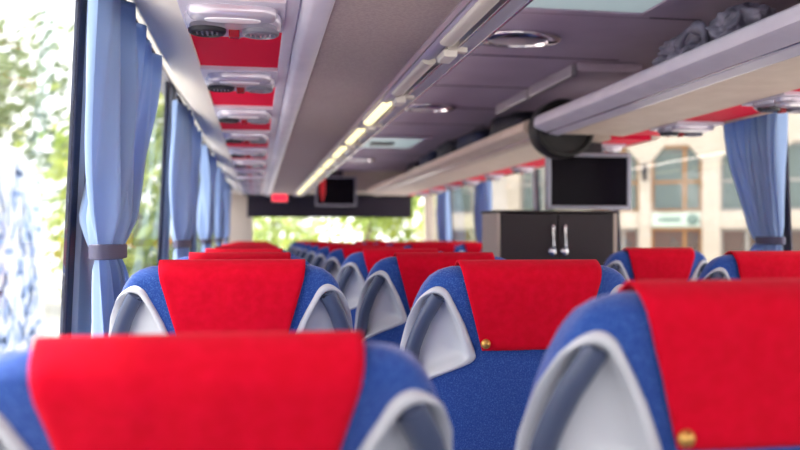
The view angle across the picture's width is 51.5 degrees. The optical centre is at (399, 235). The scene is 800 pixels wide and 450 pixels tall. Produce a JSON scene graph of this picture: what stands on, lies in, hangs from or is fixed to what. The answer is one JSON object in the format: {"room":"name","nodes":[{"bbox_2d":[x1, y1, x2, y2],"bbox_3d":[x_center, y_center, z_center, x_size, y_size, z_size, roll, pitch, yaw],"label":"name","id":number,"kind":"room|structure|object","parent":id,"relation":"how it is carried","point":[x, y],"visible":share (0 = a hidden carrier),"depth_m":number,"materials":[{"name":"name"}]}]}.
{"room":"vehicle interior","nodes":[
{"label":"vehicle interior","id":0,"kind":"room"},
{"bbox_2d":[160,66,203,144],"bbox_3d":[-1.245,0.195,4.555,0.164,2.090,12.400,0,0,-10],"label":"wall","id":1,"kind":"structure","parent":0,"point":[165,77],"depth_m":3.68,"materials":[{"name":"grey"}]},
{"bbox_2d":[59,0,94,335],"bbox_3d":[-0.760,-0.100,1.982,0.087,1.200,0.235,0,0,-10],"label":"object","id":2,"kind":"structure","parent":1,"relation":"attached to","point":[76,295],"depth_m":1.91,"materials":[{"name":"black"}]},
{"bbox_2d":[157,81,176,265],"bbox_3d":[-1.066,-0.100,3.756,0.087,1.200,0.235,0,0,-10],"label":"trim","id":3,"kind":"structure","parent":1,"relation":"attached to","point":[170,90],"depth_m":3.70,"materials":[{"name":"black"}]},
{"bbox_2d":[190,171,199,251],"bbox_3d":[-1.371,-0.100,5.530,0.087,1.200,0.235,0,0,-10],"label":"trim","id":4,"kind":"structure","parent":1,"relation":"attached to","point":[193,248],"depth_m":5.49,"materials":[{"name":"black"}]},
{"bbox_2d":[126,0,532,195],"bbox_3d":[-0.653,-0.616,4.322,0.950,0.308,11.540,0,0,-10],"label":"luggage rack","id":5,"kind":"object","parent":1,"relation":"attached to","point":[347,69],"visible":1,"depth_m":2.43,"materials":[{"name":"white"}]},
{"bbox_2d":[79,0,161,334],"bbox_3d":[-0.742,-0.071,2.294,0.108,1.063,1.046,0,0,-10],"label":"curtain","id":6,"kind":"object","parent":5,"relation":"hanging from","point":[124,71],"visible":0.71,"depth_m":1.89,"materials":[{"name":"blue fabric"}]},
{"bbox_2d":[169,95,201,259],"bbox_3d":[-1.070,-0.072,4.165,0.112,1.065,1.246,0,0,-11],"label":"curtain","id":7,"kind":"object","parent":5,"relation":"hanging from","point":[186,139],"visible":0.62,"depth_m":3.66,"materials":[{"name":"blue fabric"}]},
{"bbox_2d":[197,142,216,251],"bbox_3d":[-1.352,-0.071,5.886,0.100,1.063,1.159,0,0,-10],"label":"curtain","id":8,"kind":"object","parent":5,"relation":"hanging from","point":[208,164],"visible":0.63,"depth_m":5.37,"materials":[{"name":"blue fabric"}]},
{"bbox_2d":[213,165,224,245],"bbox_3d":[-1.650,-0.071,7.611,0.113,1.063,1.059,0,0,-10],"label":"curtain","id":9,"kind":"object","parent":5,"relation":"hanging from","point":[219,210],"visible":0.6,"depth_m":7.16,"materials":[{"name":"blue fabric"}]},
{"bbox_2d":[223,180,230,243],"bbox_3d":[-1.954,-0.071,9.343,0.104,1.063,0.941,0,0,-11],"label":"curtain","id":10,"kind":"object","parent":5,"relation":"hanging from","point":[227,191],"visible":0.52,"depth_m":8.92,"materials":[{"name":"blue fabric"}]},
{"bbox_2d":[177,0,286,39],"bbox_3d":[-0.374,-0.482,1.864,0.228,0.052,0.260,0,0,-10],"label":"overhead console panel","id":11,"kind":"object","parent":5,"relation":"attached to","point":[233,19],"visible":1,"depth_m":1.80,"materials":[{"name":"white"}]},
{"bbox_2d":[187,3,276,24],"bbox_3d":[-0.364,-0.481,1.804,0.192,0.024,0.090,0,0,-10],"label":"light","id":12,"kind":"object","parent":11,"relation":"on","point":[197,13],"depth_m":1.77,"materials":[{"name":"grey"}]},
{"bbox_2d":[200,65,277,93],"bbox_3d":[-0.501,-0.482,2.601,0.228,0.052,0.260,0,0,-10],"label":"overhead console panel","id":13,"kind":"object","parent":5,"relation":"attached to","point":[223,79],"visible":1,"depth_m":2.52,"materials":[{"name":"white"}]},
{"bbox_2d":[208,72,270,84],"bbox_3d":[-0.491,-0.481,2.542,0.192,0.024,0.090,0,0,-10],"label":"light","id":14,"kind":"object","parent":13,"relation":"on","point":[214,78],"depth_m":2.51,"materials":[{"name":"grey"}]},
{"bbox_2d":[213,105,272,124],"bbox_3d":[-0.628,-0.482,3.338,0.228,0.052,0.260,0,0,-10],"label":"overhead console panel","id":15,"kind":"object","parent":5,"relation":"attached to","point":[228,114],"visible":0.99,"depth_m":3.25,"materials":[{"name":"white"}]},
{"bbox_2d":[219,109,267,118],"bbox_3d":[-0.618,-0.481,3.279,0.192,0.024,0.090,0,0,-10],"label":"light","id":16,"kind":"object","parent":15,"relation":"on","point":[223,113],"depth_m":3.24,"materials":[{"name":"grey"}]},
{"bbox_2d":[221,129,269,143],"bbox_3d":[-0.755,-0.482,4.075,0.228,0.052,0.260,0,0,-10],"label":"overhead console panel","id":17,"kind":"object","parent":5,"relation":"attached to","point":[231,136],"visible":1,"depth_m":3.98,"materials":[{"name":"white"}]},
{"bbox_2d":[226,133,265,139],"bbox_3d":[-0.745,-0.481,4.016,0.192,0.024,0.090,0,0,-10],"label":"light","id":18,"kind":"object","parent":17,"relation":"on","point":[229,136],"depth_m":3.98,"materials":[{"name":"grey"}]},
{"bbox_2d":[227,146,267,157],"bbox_3d":[-0.882,-0.482,4.812,0.228,0.052,0.260,0,0,-10],"label":"overhead console panel","id":19,"kind":"object","parent":5,"relation":"attached to","point":[234,151],"visible":1,"depth_m":4.72,"materials":[{"name":"white"}]},
{"bbox_2d":[231,149,264,154],"bbox_3d":[-0.872,-0.481,4.753,0.192,0.024,0.090,0,0,-10],"label":"light","id":20,"kind":"object","parent":19,"relation":"on","point":[233,151],"depth_m":4.72,"materials":[{"name":"grey"}]},
{"bbox_2d":[231,158,266,168],"bbox_3d":[-1.009,-0.482,5.549,0.228,0.052,0.260,0,0,-10],"label":"overhead console panel","id":21,"kind":"object","parent":5,"relation":"attached to","point":[237,163],"visible":1,"depth_m":5.46,"materials":[{"name":"white"}]},
{"bbox_2d":[234,161,263,164],"bbox_3d":[-0.999,-0.481,5.490,0.192,0.024,0.090,0,0,-10],"label":"light","id":22,"kind":"object","parent":21,"relation":"on","point":[235,162],"depth_m":5.45,"materials":[{"name":"grey"}]},
{"bbox_2d":[234,168,264,175],"bbox_3d":[-1.136,-0.482,6.286,0.228,0.052,0.260,0,0,-10],"label":"overhead console panel","id":23,"kind":"object","parent":5,"relation":"attached to","point":[239,171],"visible":0.99,"depth_m":6.19,"materials":[{"name":"white"}]},
{"bbox_2d":[237,170,262,173],"bbox_3d":[-1.126,-0.481,6.227,0.192,0.024,0.090,0,0,-10],"label":"light","id":24,"kind":"object","parent":23,"relation":"on","point":[238,171],"depth_m":6.19,"materials":[{"name":"grey"}]},
{"bbox_2d":[237,175,264,182],"bbox_3d":[-1.263,-0.482,7.024,0.228,0.052,0.260,0,0,-10],"label":"overhead console panel","id":25,"kind":"object","parent":5,"relation":"attached to","point":[247,178],"visible":0.98,"depth_m":6.93,"materials":[{"name":"white"}]},
{"bbox_2d":[239,177,261,179],"bbox_3d":[-1.253,-0.481,6.964,0.192,0.024,0.090,0,0,-10],"label":"light","id":26,"kind":"object","parent":25,"relation":"on","point":[240,178],"depth_m":6.92,"materials":[{"name":"grey"}]},
{"bbox_2d":[239,181,263,187],"bbox_3d":[-1.390,-0.482,7.761,0.228,0.052,0.260,0,0,-10],"label":"overhead console panel","id":27,"kind":"object","parent":5,"relation":"attached to","point":[242,184],"visible":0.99,"depth_m":7.67,"materials":[{"name":"white"}]},
{"bbox_2d":[240,186,262,191],"bbox_3d":[-1.517,-0.482,8.498,0.228,0.052,0.260,0,0,-10],"label":"overhead console panel","id":28,"kind":"object","parent":5,"relation":"attached to","point":[242,188],"visible":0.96,"depth_m":8.41,"materials":[{"name":"white"}]},
{"bbox_2d":[242,190,262,194],"bbox_3d":[-1.644,-0.482,9.235,0.228,0.052,0.260,0,0,-10],"label":"overhead console panel","id":29,"kind":"object","parent":5,"relation":"attached to","point":[243,192],"visible":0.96,"depth_m":9.16,"materials":[{"name":"white"}]},
{"bbox_2d":[271,0,460,194],"bbox_3d":[-0.719,-0.636,4.311,0.817,0.268,11.540,0,0,-10],"label":"shelf","id":30,"kind":"object","parent":5,"relation":"attached to","point":[364,50],"depth_m":2.49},
{"bbox_2d":[222,171,436,243],"bbox_3d":[-0.871,0.635,10.560,2.790,2.970,0.810,0,0,-10],"label":"wall","id":31,"kind":"structure","parent":0,"point":[241,226],"depth_m":10.64,"materials":[{"name":"beige"}]},
{"bbox_2d":[271,194,287,201],"bbox_3d":[-1.454,-0.463,10.029,0.200,0.105,0.035,0,0,-10],"label":"warning sign","id":32,"kind":"object","parent":31,"relation":"attached to","point":[274,197],"visible":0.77,"depth_m":10.01,"materials":[{"name":"red"}]},
{"bbox_2d":[246,194,412,217],"bbox_3d":[-0.879,-0.386,10.551,2.130,0.299,0.045,0,0,-10],"label":"sun visor","id":33,"kind":"object","parent":31,"relation":"attached to","point":[367,205],"visible":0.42,"depth_m":10.56,"materials":[{"name":"black"}]},
{"bbox_2d":[335,0,799,171],"bbox_3d":[0.123,-0.824,4.790,2.890,0.053,12.400,0,0,-10],"label":"ceiling","id":34,"kind":"structure","parent":0,"point":[489,76],"depth_m":3.78,"materials":[{"name":"grey"}]},
{"bbox_2d":[320,178,325,202],"bbox_3d":[-0.928,-0.601,9.948,0.071,0.402,0.019,0,0,-10],"label":"pennant","id":35,"kind":"object","parent":34,"relation":"hanging from","point":[323,182],"visible":0.67,"depth_m":9.95,"materials":[{"name":"red"}]},
{"bbox_2d":[315,170,355,205],"bbox_3d":[-0.782,-0.600,10.104,0.500,0.470,0.070,0,0,-10],"label":"monitor","id":36,"kind":"object","parent":34,"relation":"hanging from","point":[340,190],"visible":0.81,"depth_m":10.08,"materials":[{"name":"grey"}]},
{"bbox_2d":[346,157,375,160],"bbox_3d":[-0.428,-0.788,8.552,0.358,0.024,0.236,0,0,-10],"label":"recessed light","id":37,"kind":"object","parent":34,"relation":"in","point":[349,158],"visible":0.9,"depth_m":8.46,"materials":[{"name":"silver metal"}]},
{"bbox_2d":[360,135,432,149],"bbox_3d":[-0.155,-0.786,7.026,0.700,0.033,0.860,0,0,-10],"label":"roof hatch","id":38,"kind":"object","parent":34,"relation":"attached to","point":[378,141],"visible":0.64,"depth_m":6.93,"materials":[{"name":"grey"}]},
{"bbox_2d":[404,103,455,111],"bbox_3d":[0.166,-0.788,5.102,0.358,0.024,0.236,0,0,-10],"label":"recessed light","id":39,"kind":"object","parent":34,"relation":"in","point":[414,107],"visible":0.89,"depth_m":5.05,"materials":[{"name":"silver metal"}]},
{"bbox_2d":[409,108,444,110],"bbox_3d":[0.166,-0.782,5.102,0.242,0.012,0.160,0,0,-10],"label":"diffuser","id":40,"kind":"object","parent":39,"relation":"attached to","point":[410,109],"depth_m":5.10,"materials":[{"name":"silver metal"}]},
{"bbox_2d":[482,29,560,47],"bbox_3d":[0.472,-0.788,3.328,0.358,0.024,0.236,0,0,-10],"label":"recessed light","id":41,"kind":"object","parent":34,"relation":"in","point":[509,38],"visible":0.92,"depth_m":3.29,"materials":[{"name":"silver metal"}]},
{"bbox_2d":[489,37,545,44],"bbox_3d":[0.472,-0.782,3.328,0.242,0.012,0.160,0,0,-10],"label":"diffuser","id":42,"kind":"object","parent":41,"relation":"attached to","point":[492,40],"depth_m":3.31,"materials":[{"name":"silver metal"}]},
{"bbox_2d":[496,62,642,113],"bbox_3d":[0.854,-0.764,4.409,0.360,0.069,1.200,0,0,-10],"label":"console","id":43,"kind":"object","parent":34,"relation":"attached to","point":[577,80],"visible":0.87,"depth_m":4.11,"materials":[{"name":"grey plastic"}]},
{"bbox_2d":[520,0,680,17],"bbox_3d":[0.638,-0.790,2.424,0.700,0.017,1.020,0,0,-10],"label":"roof hatch","id":44,"kind":"object","parent":34,"relation":"attached to","point":[614,8],"visible":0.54,"depth_m":2.85,"materials":[{"name":"grey"}]},
{"bbox_3d":[0.123,1.250,4.791,2.890,0.060,12.400,0,0,-10],"label":"floor","id":45,"kind":"structure","parent":0,"visible":0},
{"bbox_2d":[0,330,451,449],"bbox_3d":[-0.247,0.657,1.138,0.542,1.126,0.762,0,0,-10],"label":"seat","id":46,"kind":"object","parent":45,"relation":"on","point":[284,390],"visible":1,"depth_m":0.78,"materials":[{"name":"red fabric"}]},
{"bbox_2d":[109,259,352,334],"bbox_3d":[-0.401,0.635,2.034,0.542,1.170,0.605,0,0,-10],"label":"seat","id":47,"kind":"object","parent":45,"relation":"on","point":[190,295],"visible":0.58,"depth_m":1.75,"materials":[{"name":"red fabric"}]},
{"bbox_2d":[176,252,309,264],"bbox_3d":[-0.534,0.635,2.808,0.542,1.170,0.605,0,0,-10],"label":"seat","id":48,"kind":"object","parent":45,"relation":"on","point":[192,255],"visible":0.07,"depth_m":2.53,"materials":[{"name":"red fabric"}]},
{"bbox_2d":[205,248,296,256],"bbox_3d":[-0.670,0.635,3.596,0.542,1.170,0.605,0,0,-10],"label":"seat","id":49,"kind":"object","parent":45,"relation":"on","point":[209,249],"visible":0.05,"depth_m":3.33,"materials":[{"name":"red fabric"}]},
{"bbox_2d":[222,244,279,247],"bbox_3d":[-0.942,0.635,5.173,0.542,1.170,0.605,0,0,-10],"label":"seat","id":50,"kind":"object","parent":45,"relation":"on","point":[222,244],"visible":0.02,"depth_m":4.91,"materials":[{"name":"red fabric"}]},
{"bbox_2d":[215,246,287,251],"bbox_3d":[-0.806,0.635,4.384,0.542,1.170,0.605,0,0,-10],"label":"seat","id":51,"kind":"object","parent":45,"relation":"on","point":[215,246],"visible":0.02,"depth_m":4.12,"materials":[{"name":"red fabric"}]},
{"bbox_2d":[294,242,310,256],"bbox_3d":[-0.723,0.635,7.536,0.542,1.170,0.605,0,0,-10],"label":"seat","id":52,"kind":"object","parent":45,"relation":"on","point":[298,249],"visible":0.09,"depth_m":7.23,"materials":[{"name":"fabric"}]},
{"bbox_2d":[290,241,331,253],"bbox_3d":[-0.859,0.635,8.325,0.542,1.170,0.605,0,0,-10],"label":"seat","id":53,"kind":"object","parent":45,"relation":"on","point":[295,246],"visible":0.07,"depth_m":8.03,"materials":[{"name":"blue fabric"}]},
{"bbox_2d":[298,242,349,258],"bbox_3d":[-0.587,0.635,6.748,0.542,1.170,0.605,0,0,-10],"label":"seat","id":54,"kind":"object","parent":45,"relation":"on","point":[303,252],"visible":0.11,"depth_m":6.45,"materials":[{"name":"blue fabric"}]},
{"bbox_2d":[304,243,362,264],"bbox_3d":[-0.451,0.635,5.959,0.542,1.170,0.605,0,0,-10],"label":"seat","id":55,"kind":"object","parent":45,"relation":"on","point":[312,251],"visible":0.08,"depth_m":5.66,"materials":[{"name":"blue fabric"}]},
{"bbox_2d":[311,244,379,267],"bbox_3d":[-0.316,0.635,5.171,0.542,1.170,0.605,0,0,-10],"label":"seat","id":56,"kind":"object","parent":45,"relation":"on","point":[321,255],"visible":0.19,"depth_m":4.87,"materials":[{"name":"fabric"}]},
{"bbox_2d":[322,246,402,279],"bbox_3d":[-0.180,0.635,4.383,0.542,1.170,0.605,0,0,-10],"label":"seat","id":57,"kind":"object","parent":45,"relation":"on","point":[335,259],"visible":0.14,"depth_m":4.08,"materials":[{"name":"fabric"}]},
{"bbox_2d":[336,248,439,329],"bbox_3d":[-0.044,0.635,3.594,0.542,1.170,0.605,0,0,-10],"label":"seat","id":58,"kind":"object","parent":45,"relation":"on","point":[353,273],"visible":0.16,"depth_m":3.30,"materials":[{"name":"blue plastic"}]},
{"bbox_2d":[386,242,429,246],"bbox_3d":[0.045,0.635,6.804,0.542,1.170,0.605,0,0,-10],"label":"seat","id":59,"kind":"object","parent":45,"relation":"on","point":[403,244],"visible":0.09,"depth_m":6.52,"materials":[{"name":"red fabric"}]},
{"bbox_2d":[354,252,505,346],"bbox_3d":[0.092,0.635,2.806,0.542,1.170,0.605,0,0,-10],"label":"seat","id":60,"kind":"object","parent":45,"relation":"on","point":[390,289],"visible":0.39,"depth_m":2.52,"materials":[{"name":"red fabric"}]},
{"bbox_2d":[403,243,463,251],"bbox_3d":[0.181,0.635,6.016,0.542,1.170,0.605,0,0,-10],"label":"seat","id":61,"kind":"object","parent":45,"relation":"on","point":[442,247],"visible":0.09,"depth_m":5.74,"materials":[{"name":"red fabric"}]},
{"bbox_2d":[458,242,481,251],"bbox_3d":[0.617,0.635,6.902,0.542,1.170,0.605,0,0,-10],"label":"seat","id":62,"kind":"object","parent":45,"relation":"on","point":[466,246],"visible":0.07,"depth_m":6.60,"materials":[{"name":"fabric"}]},
{"bbox_2d":[400,259,625,449],"bbox_3d":[0.228,0.635,2.016,0.542,1.170,0.605,0,0,-10],"label":"seat","id":63,"kind":"object","parent":45,"relation":"on","point":[482,332],"visible":0.62,"depth_m":1.74,"materials":[{"name":"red fabric"}]},
{"bbox_2d":[481,210,617,264],"bbox_3d":[0.777,0.545,4.322,0.650,1.350,0.316,0,0,-10],"label":"cabinet","id":64,"kind":"object","parent":45,"relation":"on","point":[509,234],"visible":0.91,"depth_m":4.20,"materials":[{"name":"black"}]},
{"bbox_2d":[603,247,707,280],"bbox_3d":[1.072,0.635,3.841,0.542,1.170,0.605,0,0,-10],"label":"seat","id":65,"kind":"object","parent":45,"relation":"on","point":[684,263],"visible":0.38,"depth_m":3.55,"materials":[{"name":"red fabric"}]},
{"bbox_2d":[515,279,799,449],"bbox_3d":[0.366,0.635,1.215,0.542,1.170,0.605,0,0,-10],"label":"seat","id":66,"kind":"object","parent":45,"relation":"on","point":[710,364],"visible":1,"depth_m":0.92,"materials":[{"name":"fabric"}]},
{"bbox_2d":[698,251,799,279],"bbox_3d":[1.208,0.635,3.053,0.542,1.170,0.605,0,0,-10],"label":"seat","id":67,"kind":"object","parent":45,"relation":"on","point":[733,264],"visible":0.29,"depth_m":2.75,"materials":[{"name":"red fabric"}]},
{"bbox_3d":[1.492,0.195,5.026,0.164,2.090,12.400,0,0,-10],"label":"wall","id":68,"kind":"structure","parent":0,"visible":0},
{"bbox_2d":[449,190,453,240],"bbox_3d":[0.610,-0.100,9.902,0.087,1.200,0.110,0,0,-10],"label":"trim","id":69,"kind":"structure","parent":68,"relation":"attached to","point":[450,194],"depth_m":9.85,"materials":[{"name":"grey"}]},
{"bbox_2d":[367,120,661,195],"bbox_3d":[0.564,-0.632,7.302,0.919,0.276,6.080,0,0,-10],"label":"luggage rack","id":70,"kind":"object","parent":68,"relation":"attached to","point":[497,153],"visible":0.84,"depth_m":5.79,"materials":[{"name":"beige"}]},
{"bbox_2d":[406,159,419,171],"bbox_3d":[0.222,-0.663,8.357,0.297,0.224,0.583,0,0,-10],"label":"suitcase","id":71,"kind":"object","parent":70,"relation":"on","point":[415,164],"visible":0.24,"depth_m":8.20,"materials":[{"name":"grey"}]},
{"bbox_2d":[419,149,436,165],"bbox_3d":[0.349,-0.674,7.614,0.306,0.246,0.637,0,0,-10],"label":"duffel bag","id":72,"kind":"object","parent":70,"relation":"on","point":[430,156],"visible":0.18,"depth_m":7.42,"materials":[{"name":"grey"}]},
{"bbox_2d":[428,189,443,193],"bbox_3d":[0.392,-0.482,9.048,0.141,0.052,0.161,0,0,-10],"label":"overhead console panel","id":73,"kind":"object","parent":70,"relation":"attached to","point":[432,191],"visible":0.98,"depth_m":8.98,"materials":[{"name":"white"}]},
{"bbox_2d":[436,190,451,240],"bbox_3d":[0.514,-0.069,9.966,0.103,1.058,0.590,0,0,-13],"label":"curtain","id":74,"kind":"object","parent":70,"relation":"hanging from","point":[443,214],"visible":0.54,"depth_m":9.82,"materials":[{"name":"blue fabric"}]},
{"bbox_2d":[436,139,456,158],"bbox_3d":[0.473,-0.679,6.928,0.295,0.257,0.574,0,0,-10],"label":"rucksack","id":75,"kind":"object","parent":70,"relation":"on","point":[449,146],"visible":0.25,"depth_m":6.74,"materials":[{"name":"grey"}]},
{"bbox_2d":[443,185,460,190],"bbox_3d":[0.519,-0.482,8.309,0.141,0.052,0.161,0,0,-10],"label":"overhead console panel","id":76,"kind":"object","parent":70,"relation":"attached to","point":[447,187],"visible":0.99,"depth_m":8.25,"materials":[{"name":"white"}]},
{"bbox_2d":[382,145,539,194],"bbox_3d":[0.614,-0.636,7.310,0.817,0.268,6.080,0,0,-10],"label":"shelf","id":77,"kind":"object","parent":70,"relation":"attached to","point":[501,161],"depth_m":6.36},
{"bbox_2d":[461,180,480,185],"bbox_3d":[0.646,-0.482,7.570,0.141,0.052,0.161,0,0,-10],"label":"overhead console panel","id":78,"kind":"object","parent":70,"relation":"attached to","point":[465,182],"visible":1,"depth_m":7.51,"materials":[{"name":"white"}]},
{"bbox_2d":[456,127,489,149],"bbox_3d":[0.603,-0.677,6.141,0.296,0.251,0.723,0,0,-10],"label":"duffel bag","id":79,"kind":"object","parent":70,"relation":"on","point":[474,136],"visible":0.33,"depth_m":5.95,"materials":[{"name":"grey"}]},
{"bbox_2d":[474,180,491,241],"bbox_3d":[0.818,-0.069,8.242,0.117,1.058,0.592,0,0,-10],"label":"curtain","id":80,"kind":"object","parent":70,"relation":"hanging from","point":[482,200],"visible":0.36,"depth_m":8.20,"materials":[{"name":"blue fabric"}]},
{"bbox_2d":[483,174,504,180],"bbox_3d":[0.773,-0.482,6.830,0.141,0.052,0.161,0,0,-10],"label":"overhead console panel","id":81,"kind":"object","parent":70,"relation":"attached to","point":[492,177],"visible":1,"depth_m":6.77,"materials":[{"name":"white"}]},
{"bbox_2d":[488,112,533,136],"bbox_3d":[0.762,-0.674,5.359,0.294,0.246,0.660,0,0,-10],"label":"duffel bag","id":82,"kind":"object","parent":70,"relation":"on","point":[501,123],"visible":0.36,"depth_m":5.17,"materials":[{"name":"grey"}]},
{"bbox_2d":[510,166,535,173],"bbox_3d":[0.901,-0.482,6.091,0.141,0.052,0.161,0,0,-10],"label":"overhead console panel","id":83,"kind":"object","parent":70,"relation":"attached to","point":[518,169],"visible":0.99,"depth_m":6.04,"materials":[{"name":"white"}]},
{"bbox_2d":[545,142,630,209],"bbox_3d":[0.993,-0.330,4.402,0.466,0.382,0.070,0,0,-10],"label":"monitor","id":84,"kind":"object","parent":70,"relation":"hanging from","point":[592,179],"visible":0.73,"depth_m":4.38,"materials":[{"name":"grey"}]},
{"bbox_2d":[602,143,625,152],"bbox_3d":[1.155,-0.482,4.613,0.141,0.052,0.161,0,0,-10],"label":"overhead console panel","id":85,"kind":"object","parent":70,"relation":"attached to","point":[606,147],"visible":0.67,"depth_m":4.55,"materials":[{"name":"white"}]},
{"bbox_2d":[602,146,621,150],"bbox_3d":[1.162,-0.481,4.577,0.119,0.024,0.056,0,0,-10],"label":"light","id":86,"kind":"object","parent":85,"relation":"on","point":[604,148],"depth_m":4.55,"materials":[{"name":"grey"}]},
{"bbox_2d":[532,169,539,209],"bbox_3d":[1.136,-0.100,6.847,0.087,1.200,0.110,0,0,-10],"label":"trim","id":87,"kind":"structure","parent":68,"relation":"attached to","point":[535,173],"depth_m":6.84,"materials":[{"name":"grey"}]},
{"bbox_2d":[609,210,620,251],"bbox_3d":[1.391,-0.100,5.369,0.087,1.200,0.110,0,0,-10],"label":"trim","id":88,"kind":"structure","parent":68,"relation":"attached to","point":[618,213],"depth_m":5.32,"materials":[{"name":"grey"}]},
{"bbox_2d":[534,3,799,136],"bbox_3d":[1.557,-0.632,1.537,0.919,0.276,5.300,0,0,-10],"label":"luggage rack","id":89,"kind":"object","parent":68,"relation":"attached to","point":[712,80],"visible":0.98,"depth_m":2.88,"materials":[{"name":"grey"}]},
{"bbox_2d":[528,99,593,158],"bbox_3d":[0.809,-0.535,4.165,0.316,0.292,0.125,0,0,-10],"label":"mirror","id":90,"kind":"object","parent":89,"relation":"attached to","point":[563,146],"visible":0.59,"depth_m":4.12,"materials":[{"name":"black"}]},
{"bbox_2d":[565,55,799,134],"bbox_3d":[1.607,-0.636,1.545,0.817,0.268,5.300,0,0,-10],"label":"shelf","id":91,"kind":"object","parent":89,"relation":"attached to","point":[720,98],"depth_m":3.10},
{"bbox_2d":[649,121,723,136],"bbox_3d":[1.300,-0.482,3.776,0.228,0.052,0.260,0,0,-10],"label":"overhead console panel","id":92,"kind":"object","parent":89,"relation":"attached to","point":[680,128],"visible":0.98,"depth_m":3.69,"materials":[{"name":"white"}]},
{"bbox_2d":[671,125,713,131],"bbox_3d":[1.310,-0.481,3.716,0.192,0.024,0.090,0,0,-10],"label":"light","id":93,"kind":"object","parent":92,"relation":"on","point":[674,128],"depth_m":3.68,"materials":[{"name":"grey"}]},
{"bbox_2d":[651,2,775,64],"bbox_3d":[1.052,-0.643,2.779,0.247,0.169,0.640,0,0,-13],"label":"jacket","id":94,"kind":"object","parent":89,"relation":"on","point":[738,16],"visible":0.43,"depth_m":2.61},
{"bbox_2d":[673,20,708,49],"bbox_3d":[0.960,-0.635,2.735,0.040,0.130,0.199,0,0,-10],"label":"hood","id":95,"kind":"object","parent":94,"relation":"attached to","point":[697,33],"depth_m":2.72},
{"bbox_2d":[723,112,787,250],"bbox_3d":[1.591,-0.070,3.757,0.093,1.060,0.467,0,0,-10],"label":"curtain","id":96,"kind":"object","parent":89,"relation":"hanging from","point":[756,147],"visible":0.58,"depth_m":3.64,"materials":[{"name":"blue fabric"}]},
{"bbox_2d":[742,91,799,113],"bbox_3d":[1.427,-0.482,3.036,0.228,0.052,0.260,0,0,-10],"label":"overhead console panel","id":97,"kind":"object","parent":89,"relation":"attached to","point":[787,102],"visible":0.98,"depth_m":3.00,"materials":[{"name":"white"}]},
{"bbox_2d":[774,96,799,106],"bbox_3d":[1.437,-0.481,2.977,0.192,0.024,0.090,0,0,-10],"label":"light","id":98,"kind":"object","parent":97,"relation":"on","point":[779,101],"depth_m":2.94,"materials":[{"name":"grey"}]},
{"bbox_2d":[782,142,792,250],"bbox_3d":[1.685,-0.100,3.664,0.087,1.200,0.110,0,0,-10],"label":"trim","id":99,"kind":"structure","parent":68,"relation":"attached to","point":[787,232],"depth_m":3.61,"materials":[{"name":"grey"}]},
{"label":"outside","id":100,"kind":"structure","parent":0,"visible":0},
{"bbox_2d":[44,254,151,335],"bbox_3d":[-4.245,2.370,24.637,180.000,0.100,170.000,0,0,-10],"label":"ground","id":101,"kind":"structure","parent":100,"point":[52,308],"depth_m":30.33,"materials":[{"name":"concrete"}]},
{"bbox_2d":[0,143,44,353],"bbox_3d":[-5.824,0.545,7.317,2.506,3.550,11.000,0,0,-10],"label":"coach","id":102,"kind":"object","parent":101,"relation":"on","point":[22,320],"visible":0.89,"depth_m":11.55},
{"bbox_2d":[0,22,45,171],"bbox_3d":[-11.307,-2.659,16.804,7.888,9.969,8.207,0,0,-38],"label":"tree","id":103,"kind":"object","parent":101,"relation":"on","point":[28,100],"visible":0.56,"depth_m":18.43,"materials":[{"name":"green plant"}]},
{"bbox_2d":[0,0,73,227],"bbox_3d":[-14.278,-3.060,27.344,10.674,10.769,10.093,0,0,-10],"label":"tree","id":104,"kind":"object","parent":101,"relation":"on","point":[24,71],"visible":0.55,"depth_m":26.33,"materials":[{"name":"green plant"}]},
{"bbox_2d":[13,83,215,305],"bbox_3d":[-7.618,-1.569,23.873,6.963,7.791,6.787,0,0,-43],"label":"tree","id":105,"kind":"object","parent":101,"relation":"on","point":[142,246],"visible":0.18,"depth_m":22.33,"materials":[{"name":"green plant"}]},
{"bbox_2d":[125,137,290,264],"bbox_3d":[-7.834,-1.395,31.013,7.626,7.443,7.280,0,0,-10],"label":"tree","id":106,"kind":"object","parent":101,"relation":"on","point":[148,174],"visible":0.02,"depth_m":30.59,"materials":[{"name":"green plant"}]},
{"bbox_2d":[253,217,352,250],"bbox_3d":[-6.084,-1.628,41.194,7.381,7.909,7.845,0,0,-14],"label":"tree","id":107,"kind":"object","parent":101,"relation":"on","point":[296,229],"visible":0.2,"depth_m":40.44,"materials":[{"name":"green plant"}]},
{"bbox_2d":[323,196,423,242],"bbox_3d":[-1.196,-1.599,34.614,5.604,7.852,6.079,0,0,-10],"label":"tree","id":108,"kind":"object","parent":101,"relation":"on","point":[369,228],"visible":0.16,"depth_m":34.53,"materials":[{"name":"green plant"}]},
{"bbox_2d":[395,197,423,240],"bbox_3d":[3.026,-1.491,41.451,6.872,7.636,6.652,0,0,-10],"label":"tree","id":109,"kind":"object","parent":101,"relation":"on","point":[420,209],"visible":0.02,"depth_m":41.17,"materials":[{"name":"green plant"}]},
{"bbox_2d":[434,113,799,262],"bbox_3d":[11.313,-3.180,31.000,19.800,11.000,6.000,0,0,20],"label":"building","id":110,"kind":"structure","parent":101,"relation":"on","point":[685,174],"depth_m":28.66,"materials":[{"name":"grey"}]},
{"bbox_2d":[641,164,647,180],"bbox_3d":[8.457,-2.200,28.688,0.220,0.600,0.289,0,0,20],"label":"wall lamp","id":111,"kind":"object","parent":110,"relation":"attached to","point":[644,167],"visible":1,"depth_m":28.59,"materials":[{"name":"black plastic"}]},
{"bbox_2d":[652,212,699,226],"bbox_3d":[9.447,-0.560,28.429,1.560,0.480,0.096,0,0,20],"label":"shop sign","id":112,"kind":"object","parent":110,"relation":"attached to","point":[692,219],"visible":1,"depth_m":28.39,"materials":[{"name":"white"}]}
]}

